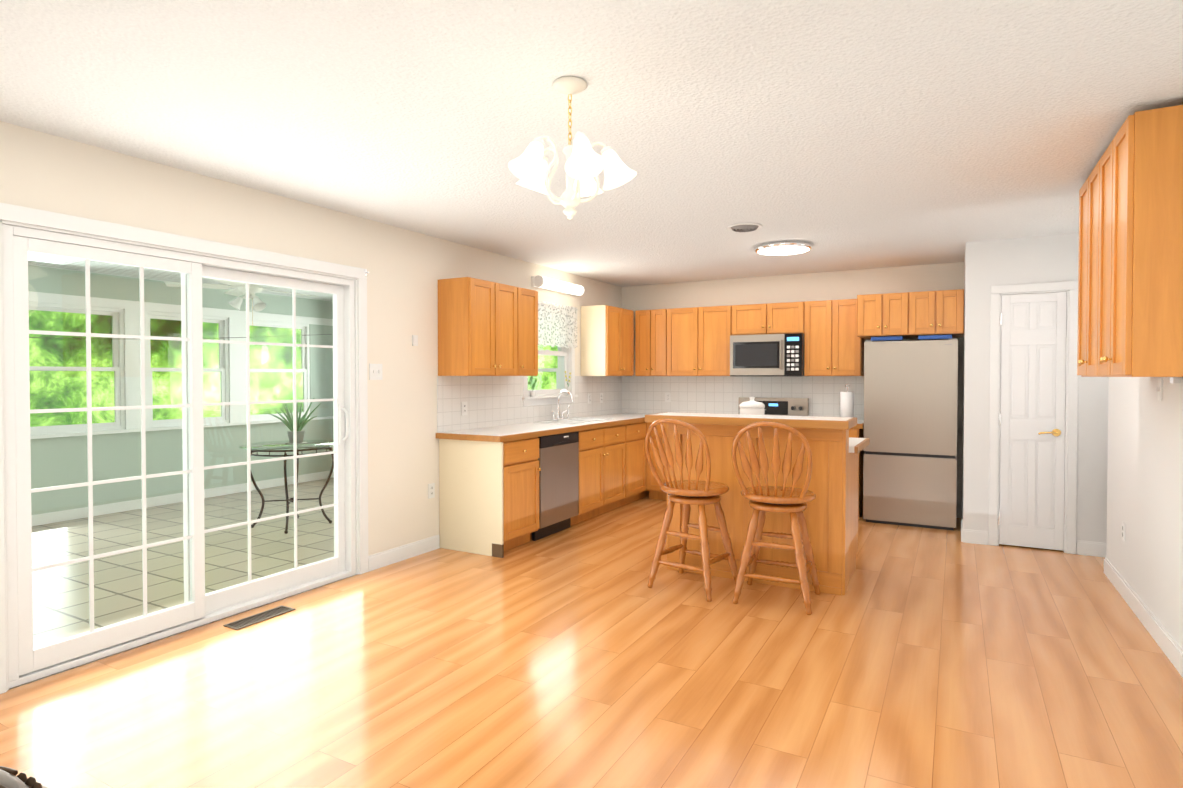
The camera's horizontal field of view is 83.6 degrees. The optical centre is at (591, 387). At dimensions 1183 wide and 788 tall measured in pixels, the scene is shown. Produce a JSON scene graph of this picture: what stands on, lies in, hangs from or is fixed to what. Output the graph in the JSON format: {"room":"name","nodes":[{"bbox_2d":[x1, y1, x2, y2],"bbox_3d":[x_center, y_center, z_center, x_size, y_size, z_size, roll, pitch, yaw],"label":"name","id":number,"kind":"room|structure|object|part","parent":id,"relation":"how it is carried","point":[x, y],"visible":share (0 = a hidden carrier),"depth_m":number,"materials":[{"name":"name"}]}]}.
{"room":"kitchen","nodes":[
{"label":"kitchen","id":0,"kind":"room"},
{"bbox_2d":[28,253,332,300],"bbox_3d":[-4.049,-1.111,4.292,3.760,0.063,9.140,1,1,29],"label":"ceiling","id":1,"kind":"structure","parent":0,"point":[119,270],"depth_m":6.36,"materials":[{"name":"white"}]},
{"bbox_2d":[164,278,316,325],"bbox_3d":[-3.096,-0.801,6.081,1.295,0.620,1.237,1,1,29],"label":"ceiling fan","id":2,"kind":"object","parent":1,"relation":"hanging from","point":[256,306],"depth_m":5.97,"materials":[{"name":"painted metal"},{"name":"painted wood"},{"name":"frosted glass"}]},
{"bbox_2d":[28,265,333,514],"bbox_3d":[-5.681,0.094,5.121,0.120,2.380,9.300,1,1,29],"label":"wall","id":3,"kind":"structure","parent":0,"point":[56,454],"depth_m":7.00,"materials":[{"name":"grey paint"}]},
{"bbox_2d":[28,291,577,525],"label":"window","id":4,"kind":"structure","parent":3,"relation":"in","point":[39,432],"depth_m":6.94,"materials":[{"name":"white"}]},
{"bbox_2d":[30,334,328,338],"bbox_3d":[-5.319,-0.541,5.436,0.006,0.225,7.700,1,1,29],"label":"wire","id":5,"kind":"object","parent":4,"relation":"hanging from","point":[203,338],"depth_m":7.45,"materials":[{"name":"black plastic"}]},
{"bbox_3d":[-0.476,-0.346,6.719,0.082,0.838,0.788,1,1,29],"label":"kitchen window sash","id":6,"kind":"part","parent":4,"relation":"part of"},
{"bbox_2d":[528,371,570,396],"bbox_3d":[-0.410,-0.038,6.672,0.060,0.253,0.806,1,1,29],"label":"potted plant","id":7,"kind":"object","parent":4,"relation":"on","point":[532,393],"visible":0.92,"depth_m":6.38,"materials":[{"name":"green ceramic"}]},
{"bbox_2d":[538,301,577,348],"bbox_3d":[-0.404,-0.623,6.675,0.047,0.445,1.020,1,1,29],"label":"valance curtain","id":8,"kind":"object","parent":4,"relation":"hanging from","point":[545,341],"visible":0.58,"depth_m":6.74,"materials":[{"name":"white fabric"}]},
{"bbox_2d":[0,121,620,555],"bbox_3d":[-2.093,0.073,3.819,0.140,2.465,10.170,1,1,29],"label":"wall","id":9,"kind":"structure","parent":0,"point":[54,173],"depth_m":4.66,"materials":[{"name":"white paint"}]},
{"bbox_2d":[2,224,355,688],"bbox_3d":[-2.134,0.293,3.737,0.120,2.027,1.914,1,1,29],"label":"sliding patio door","id":10,"kind":"structure","parent":9,"relation":"in","point":[28,662],"depth_m":3.49,"materials":[{"name":"white"}]},
{"bbox_2d":[0,202,368,693],"bbox_3d":[-2.119,0.251,3.728,0.186,2.112,2.084,1,1,29],"label":"trim","id":11,"kind":"structure","parent":9,"relation":"attached to","point":[20,216],"depth_m":3.55,"materials":[{"name":"white wood"}]},
{"bbox_2d":[369,364,381,379],"bbox_3d":[-1.524,-0.108,4.684,0.016,0.114,0.115,1,1,29],"label":"switch plate","id":12,"kind":"object","parent":9,"relation":"attached to","point":[375,371],"depth_m":4.68,"materials":[{"name":"white plastic"}]},
{"bbox_2d":[368,535,439,571],"bbox_3d":[-1.391,1.234,4.950,0.014,0.107,0.725,1,1,29],"label":"baseboard","id":13,"kind":"structure","parent":9,"relation":"attached to","point":[381,559],"depth_m":4.92,"materials":[{"name":"white wood"}]},
{"bbox_2d":[412,335,417,345],"bbox_3d":[-1.340,-0.355,5.019,0.011,0.080,0.050,1,1,29],"label":"switch plate","id":14,"kind":"object","parent":9,"relation":"attached to","point":[414,337],"depth_m":5.01,"materials":[{"name":"white plastic"}]},
{"bbox_2d":[428,483,434,498],"bbox_3d":[-1.256,0.814,5.191,0.008,0.114,0.070,1,1,29],"label":"switch plate","id":15,"kind":"object","parent":9,"relation":"attached to","point":[431,487],"depth_m":5.19,"materials":[{"name":"white plastic"}]},
{"bbox_2d":[437,277,523,376],"bbox_3d":[-0.909,-0.474,5.466,0.327,0.762,0.692,1,1,29],"label":"upper cabinet","id":16,"kind":"object","parent":9,"relation":"attached to","point":[481,322],"depth_m":5.23,"materials":[{"name":"beige wood"}]},
{"bbox_2d":[524,288,537,375],"bbox_3d":[-0.708,-0.480,5.831,0.327,0.762,0.375,1,1,29],"label":"upper cabinet","id":17,"kind":"object","parent":9,"relation":"attached to","point":[530,296],"depth_m":5.82,"materials":[{"name":"beige wood"}]},
{"bbox_2d":[531,275,584,295],"bbox_3d":[-0.324,-1.026,6.726,0.130,0.110,0.840,1,1,29],"label":"sconce","id":18,"kind":"object","parent":9,"relation":"attached to","point":[545,283],"visible":1,"depth_m":6.60,"materials":[{"name":"white glass"}]},
{"bbox_2d":[548,417,575,424],"bbox_3d":[-0.332,0.424,6.651,0.008,0.175,0.756,1,1,29],"label":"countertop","id":19,"kind":"structure","parent":9,"relation":"attached to","point":[571,420],"depth_m":6.55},
{"bbox_2d":[576,417,599,424],"bbox_3d":[0.019,0.421,6.885,0.396,0.175,0.008,1,1,29],"label":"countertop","id":20,"kind":"structure","parent":9,"relation":"attached to","point":[578,419],"depth_m":6.91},
{"bbox_2d":[580,305,635,376],"bbox_3d":[0.221,-0.506,7.448,0.390,0.762,0.704,1,1,29],"label":"upper cabinet","id":21,"kind":"object","parent":9,"relation":"attached to","point":[607,332],"depth_m":7.20,"materials":[{"name":"beige wood"}]},
{"bbox_2d":[0,478,1182,787],"bbox_3d":[-1.185,1.344,3.270,9.800,0.060,10.050,1,1,29],"label":"floor","id":22,"kind":"structure","parent":0,"point":[580,654],"depth_m":3.03,"materials":[{"name":"brown wood"}]},
{"bbox_2d":[0,766,48,787],"bbox_3d":[-1.008,0.903,0.966,0.388,0.896,0.388,1,1,29],"label":"chair","id":23,"kind":"object","parent":22,"relation":"on","point":[9,778],"visible":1,"depth_m":1.07,"materials":[{"name":"metal"}]},
{"bbox_2d":[223,605,294,629],"bbox_3d":[-1.875,1.303,3.747,0.120,0.006,0.360,1,1,29],"label":"floor vent","id":24,"kind":"object","parent":22,"relation":"in","point":[257,618],"visible":1,"depth_m":3.73,"materials":[{"name":"brown metal"}]},
{"bbox_2d":[239,440,333,533],"bbox_3d":[-2.747,0.897,6.062,0.850,0.749,0.850,1,1,29],"label":"table","id":25,"kind":"object","parent":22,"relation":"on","point":[271,447],"depth_m":5.97,"materials":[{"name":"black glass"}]},
{"bbox_2d":[268,398,319,444],"bbox_3d":[-2.720,0.306,6.087,0.458,0.429,0.499,1,1,29],"label":"aloe plant","id":26,"kind":"object","parent":25,"relation":"on","point":[304,420],"depth_m":6.06,"materials":[{"name":"green plant"}]},
{"bbox_2d":[436,433,543,557],"bbox_3d":[-0.817,0.841,5.350,0.621,0.880,0.521,1,1,29],"label":"base cabinet","id":27,"kind":"object","parent":22,"relation":"on","point":[514,472],"depth_m":5.15,"materials":[{"name":"beige"}]},
{"bbox_2d":[436,421,587,440],"bbox_3d":[-0.638,0.377,5.655,0.632,0.046,1.280,1,1,29],"label":"countertop","id":28,"kind":"structure","parent":27,"relation":"on","point":[530,428],"depth_m":5.35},
{"bbox_2d":[533,390,613,424],"bbox_3d":[-0.162,0.271,6.555,0.456,0.487,0.820,1,1,29],"label":"sink","id":29,"kind":"object","parent":28,"relation":"in","point":[561,421],"depth_m":6.60,"materials":[{"name":"white ceramic"}]},
{"bbox_2d":[544,429,583,536],"bbox_3d":[-0.537,0.833,5.858,0.621,0.880,0.761,1,1,29],"label":"base cabinet","id":30,"kind":"object","parent":22,"relation":"on","point":[563,452],"depth_m":5.76,"materials":[{"name":"silver metal"}]},
{"bbox_2d":[532,431,578,540],"bbox_3d":[-0.308,0.839,5.731,0.110,0.872,0.620,1,1,29],"label":"dishwasher","id":31,"kind":"object","parent":30,"relation":"in","point":[558,459],"depth_m":5.68,"materials":[{"name":"silver metal"}]},
{"bbox_2d":[584,437,623,519],"bbox_3d":[-0.134,0.893,6.590,0.620,0.735,1.031,1,1,29],"label":"base cabinet","id":32,"kind":"object","parent":22,"relation":"on","point":[603,457],"depth_m":6.42,"materials":[{"name":"beige wood"}]},
{"bbox_2d":[612,421,647,504],"bbox_3d":[0.230,0.811,7.204,0.662,0.880,0.642,1,1,29],"label":"base cabinet","id":33,"kind":"object","parent":22,"relation":"on","point":[634,433],"depth_m":7.05,"materials":[{"name":"beige wood"}]},
{"bbox_2d":[596,413,655,424],"bbox_3d":[0.342,0.348,7.430,0.632,0.046,1.256,1,1,29],"label":"countertop","id":34,"kind":"structure","parent":33,"relation":"on","point":[616,418],"depth_m":7.18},
{"bbox_2d":[461,402,466,415],"bbox_3d":[-1.059,0.178,5.518,0.008,0.114,0.070,1,1,29],"label":"electrical outlet plate","id":35,"kind":"object","parent":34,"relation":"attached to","point":[464,404],"depth_m":5.50,"materials":[{"name":"white plastic"}]},
{"bbox_2d":[588,393,590,403],"bbox_3d":[-0.020,0.128,7.400,0.008,0.114,0.070,1,1,29],"label":"electrical outlet plate","id":36,"kind":"object","parent":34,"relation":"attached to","point":[589,395],"depth_m":7.39,"materials":[{"name":"white plastic"}]},
{"bbox_2d":[600,393,602,402],"bbox_3d":[0.115,0.124,7.645,0.008,0.114,0.070,1,1,29],"label":"electrical outlet plate","id":37,"kind":"object","parent":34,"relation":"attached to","point":[601,394],"depth_m":7.64,"materials":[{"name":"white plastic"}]},
{"bbox_2d":[665,393,670,401],"bbox_3d":[0.903,0.121,7.821,0.070,0.114,0.008,1,1,29],"label":"electrical outlet plate","id":38,"kind":"object","parent":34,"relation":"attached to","point":[667,395],"depth_m":7.82,"materials":[{"name":"white plastic"}]},
{"bbox_2d":[648,422,666,499],"bbox_3d":[0.943,0.807,7.431,0.497,0.880,0.687,1,1,29],"label":"base cabinet","id":39,"kind":"object","parent":22,"relation":"on","point":[654,491],"depth_m":7.27,"materials":[{"name":"beige wood"}]},
{"bbox_2d":[645,419,737,601],"bbox_3d":[0.629,0.745,4.250,0.463,1.113,0.574,1,1,38],"label":"bar stool","id":40,"kind":"object","parent":22,"relation":"on","point":[701,494],"visible":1,"depth_m":4.17,"materials":[{"name":"brown wood"}]},
{"bbox_2d":[649,417,869,594],"bbox_3d":[1.226,0.765,4.752,1.340,1.050,0.817,1,1,29],"label":"kitchen island","id":41,"kind":"object","parent":22,"relation":"on","point":[830,512],"depth_m":4.35,"materials":[{"name":"brown wood"}]},
{"bbox_2d":[649,412,852,427],"bbox_3d":[1.037,0.214,4.402,1.276,0.044,0.346,1,1,29],"label":"island countertop","id":42,"kind":"structure","parent":41,"relation":"on","point":[690,418],"depth_m":4.24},
{"bbox_2d":[739,397,764,414],"bbox_3d":[1.173,0.217,4.835,0.184,0.298,0.184,1,1,29],"label":"canister","id":43,"kind":"object","parent":41,"relation":"on","point":[752,406],"visible":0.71,"depth_m":4.76,"materials":[{"name":"white ceramic"}]},
{"bbox_2d":[840,384,853,416],"bbox_3d":[2.537,0.153,6.560,0.150,0.369,0.150,1,1,29],"label":"paper towel holder","id":44,"kind":"object","parent":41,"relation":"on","point":[847,404],"visible":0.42,"depth_m":6.51,"materials":[{"name":"white paper"}]},
{"bbox_2d":[739,397,808,415],"bbox_3d":[1.822,0.688,6.928,0.744,1.135,0.698,1,1,29],"label":"range","id":45,"kind":"object","parent":22,"relation":"on","point":[789,406],"visible":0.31,"depth_m":7.11,"materials":[{"name":"silver metal"}]},
{"bbox_2d":[731,422,820,614],"bbox_3d":[1.115,0.749,4.002,0.463,1.113,0.574,0,1,26],"label":"bar stool","id":46,"kind":"object","parent":22,"relation":"on","point":[792,501],"visible":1,"depth_m":3.90,"materials":[{"name":"brown wood"}]},
{"bbox_2d":[849,425,864,518],"bbox_3d":[2.427,0.820,6.651,0.559,0.880,0.620,1,1,29],"label":"base cabinet","id":47,"kind":"object","parent":22,"relation":"on","point":[855,432],"depth_m":6.36,"materials":[{"name":"beige"}]},
{"bbox_2d":[857,421,863,428],"bbox_3d":[2.435,0.359,6.643,0.576,0.042,0.612,1,1,29],"label":"countertop","id":48,"kind":"structure","parent":47,"relation":"on","point":[861,423],"depth_m":6.26,"materials":[{"name":"brown wood"}]},
{"bbox_2d":[863,338,957,529],"bbox_3d":[3.033,0.415,6.278,0.765,1.702,0.621,1,1,29],"label":"refrigerator","id":49,"kind":"object","parent":22,"relation":"on","point":[910,432],"visible":1,"depth_m":6.00,"materials":[{"name":"grey metal"}]},
{"bbox_2d":[871,336,902,340],"bbox_3d":[2.757,-0.453,6.172,0.270,0.034,0.070,1,1,29],"label":"box","id":50,"kind":"object","parent":49,"relation":"on","point":[900,338],"depth_m":6.15,"materials":[{"name":"blue"}]},
{"bbox_2d":[918,335,951,339],"bbox_3d":[3.095,-0.450,5.957,0.270,0.034,0.060,1,1,29],"label":"box","id":51,"kind":"object","parent":49,"relation":"on","point":[924,337],"depth_m":5.93,"materials":[{"name":"blue"}]},
{"bbox_2d":[0,0,1182,286],"bbox_3d":[0.510,-1.176,2.306,6.140,0.080,10.270,1,1,29],"label":"ceiling","id":52,"kind":"structure","parent":0,"point":[852,134],"depth_m":2.71,"materials":[{"name":"white paint"}]},
{"bbox_2d":[508,76,636,218],"bbox_3d":[-0.086,-0.884,2.493,0.479,0.508,0.482,1,1,29],"label":"chandelier","id":53,"kind":"object","parent":52,"relation":"hanging from","point":[585,164],"visible":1,"depth_m":2.44,"materials":[{"name":"white painted metal"},{"name":"frosted glass"},{"name":"brass"}]},
{"bbox_2d":[727,223,762,231],"bbox_3d":[1.121,-1.165,4.842,0.256,0.022,0.256,1,1,29],"label":"ceiling vent","id":54,"kind":"object","parent":52,"relation":"in","point":[743,227],"visible":1,"depth_m":4.79,"materials":[{"name":"white plastic"}]},
{"bbox_2d":[755,241,811,255],"bbox_3d":[1.616,-1.166,5.573,0.464,0.043,0.464,1,1,29],"label":"led ceiling light","id":55,"kind":"object","parent":52,"relation":"attached to","point":[780,248],"visible":1,"depth_m":5.46,"materials":[{"name":"silver metal"}]},
{"bbox_2d":[580,421,611,440],"bbox_3d":[0.008,0.427,6.464,0.008,0.175,0.756,1,1,29],"label":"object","id":56,"kind":"structure","parent":0,"relation":"attached to","point":[595,428],"depth_m":6.30,"materials":[{"name":"brown wood"}]},
{"bbox_2d":[621,262,963,517],"bbox_3d":[2.979,0.026,6.759,5.900,2.465,0.120,1,1,29],"label":"wall","id":57,"kind":"structure","parent":0,"point":[839,285],"depth_m":7.01,"materials":[{"name":"white paint"}]},
{"bbox_2d":[636,309,671,376],"bbox_3d":[0.752,-0.510,7.683,0.479,0.762,0.395,1,1,29],"label":"upper cabinet","id":58,"kind":"object","parent":57,"relation":"attached to","point":[653,327],"depth_m":7.56,"materials":[{"name":"beige wood"}]},
{"bbox_2d":[672,305,739,376],"bbox_3d":[1.229,-0.506,7.458,0.809,0.762,0.327,1,1,29],"label":"upper cabinet","id":59,"kind":"object","parent":57,"relation":"attached to","point":[700,335],"depth_m":7.28,"materials":[{"name":"beige wood"}]},
{"bbox_2d":[732,302,803,334],"bbox_3d":[1.916,-0.719,7.076,0.760,0.324,0.327,1,1,29],"label":"upper cabinet","id":60,"kind":"object","parent":57,"relation":"attached to","point":[788,317],"depth_m":6.92,"materials":[{"name":"beige wood"}]},
{"bbox_2d":[730,333,803,375],"bbox_3d":[1.887,-0.333,7.030,0.748,0.437,0.428,1,1,29],"label":"over-the-range microwave","id":61,"kind":"object","parent":60,"relation":"attached to","point":[769,355],"visible":0.98,"depth_m":6.87,"materials":[{"name":"grey metal"}]},
{"bbox_2d":[800,299,864,376],"bbox_3d":[2.487,-0.495,6.764,0.545,0.762,0.327,1,1,29],"label":"upper cabinet","id":62,"kind":"object","parent":57,"relation":"attached to","point":[831,347],"depth_m":6.63,"materials":[{"name":"beige wood"}]},
{"bbox_2d":[856,292,917,340],"bbox_3d":[2.865,-0.675,6.375,0.498,0.389,0.637,1,1,29],"label":"upper cabinet","id":63,"kind":"object","parent":57,"relation":"attached to","point":[888,314],"depth_m":6.10,"materials":[{"name":"beige wood"}]},
{"bbox_2d":[916,289,963,336],"bbox_3d":[3.199,-0.672,6.191,0.498,0.389,0.637,1,1,29],"label":"upper cabinet","id":64,"kind":"object","parent":57,"relation":"attached to","point":[941,312],"depth_m":5.88,"materials":[{"name":"beige wood"}]},
{"bbox_2d":[962,241,979,529],"bbox_3d":[3.367,0.040,5.877,0.100,2.465,1.050,1,1,29],"label":"wall","id":65,"kind":"structure","parent":0,"point":[971,381],"depth_m":5.42,"materials":[{"name":"white paint"}]},
{"bbox_2d":[961,519,964,542],"bbox_3d":[3.166,1.223,5.651,0.014,0.107,0.454,1,1,29],"label":"baseboard","id":66,"kind":"structure","parent":65,"relation":"attached to","point":[962,530],"depth_m":5.46,"materials":[{"name":"white wood"}]},
{"bbox_2d":[977,233,1108,542],"bbox_3d":[4.120,0.055,4.930,2.135,2.465,0.120,1,1,29],"label":"wall","id":67,"kind":"structure","parent":0,"point":[1039,259],"depth_m":5.14,"materials":[{"name":"white paint"}]},
{"bbox_2d":[998,292,1065,550],"bbox_3d":[3.472,0.266,5.221,0.440,2.009,0.098,1,1,29],"label":"pantry door","id":68,"kind":"structure","parent":67,"relation":"in","point":[1032,416],"depth_m":5.23,"materials":[{"name":"white wood"}]},
{"bbox_2d":[988,281,1077,553],"bbox_3d":[3.498,0.234,5.255,0.579,2.097,0.117,1,1,29],"label":"door frame","id":69,"kind":"structure","parent":67,"relation":"attached to","point":[1070,288],"depth_m":5.13,"materials":[{"name":"white wood"}]},
{"bbox_2d":[1076,540,1106,556],"bbox_3d":[4.376,1.237,4.731,1.475,0.107,0.014,1,1,29],"label":"baseboard","id":70,"kind":"structure","parent":67,"relation":"attached to","point":[1088,548],"depth_m":5.04,"materials":[{"name":"white wood"}]},
{"bbox_2d":[1106,377,1182,648],"bbox_3d":[1.584,0.121,0.837,0.120,2.465,8.500,1,1,29],"label":"wall","id":71,"kind":"structure","parent":0,"point":[1145,473],"depth_m":3.61,"materials":[{"name":"white paint"}]},
{"bbox_2d":[1122,521,1125,541],"bbox_3d":[3.314,0.900,4.120,0.008,0.114,0.070,1,1,29],"label":"switch plate","id":72,"kind":"object","parent":71,"relation":"attached to","point":[1123,524],"depth_m":4.11,"materials":[{"name":"white plastic"}]},
{"bbox_2d":[1077,105,1182,376],"bbox_3d":[2.591,-0.582,3.148,0.349,1.065,1.240,1,1,29],"label":"upper cabinet","id":73,"kind":"object","parent":71,"relation":"attached to","point":[1130,288],"visible":1,"depth_m":2.66,"materials":[{"name":"brown wood"}]},
{"bbox_2d":[1101,555,1182,676],"bbox_3d":[1.542,1.299,0.887,0.044,0.107,8.514,1,1,29],"label":"baseboard","id":74,"kind":"structure","parent":71,"relation":"attached to","point":[1169,646],"depth_m":3.56,"materials":[{"name":"white wood"}]},
{"bbox_2d":[1157,378,1162,400],"bbox_3d":[2.924,0.012,3.409,0.016,0.114,0.070,1,1,29],"label":"light switch","id":75,"kind":"object","parent":71,"relation":"attached to","point":[1160,385],"depth_m":3.39,"materials":[{"name":"white plastic"}]},
{"bbox_2d":[1170,377,1180,382],"bbox_3d":[2.763,-0.032,3.130,0.028,0.027,0.060,1,1,29],"label":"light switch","id":76,"kind":"object","parent":71,"relation":"attached to","point":[1172,379],"depth_m":3.11,"materials":[{"name":"white plastic"}]},
{"label":"outside","id":77,"kind":"structure","parent":0,"visible":0},
{"bbox_2d":[29,310,557,426],"bbox_3d":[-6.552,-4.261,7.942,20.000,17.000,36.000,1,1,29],"label":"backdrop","id":78,"kind":"structure","parent":77,"point":[163,362],"depth_m":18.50,"materials":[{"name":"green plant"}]}
]}

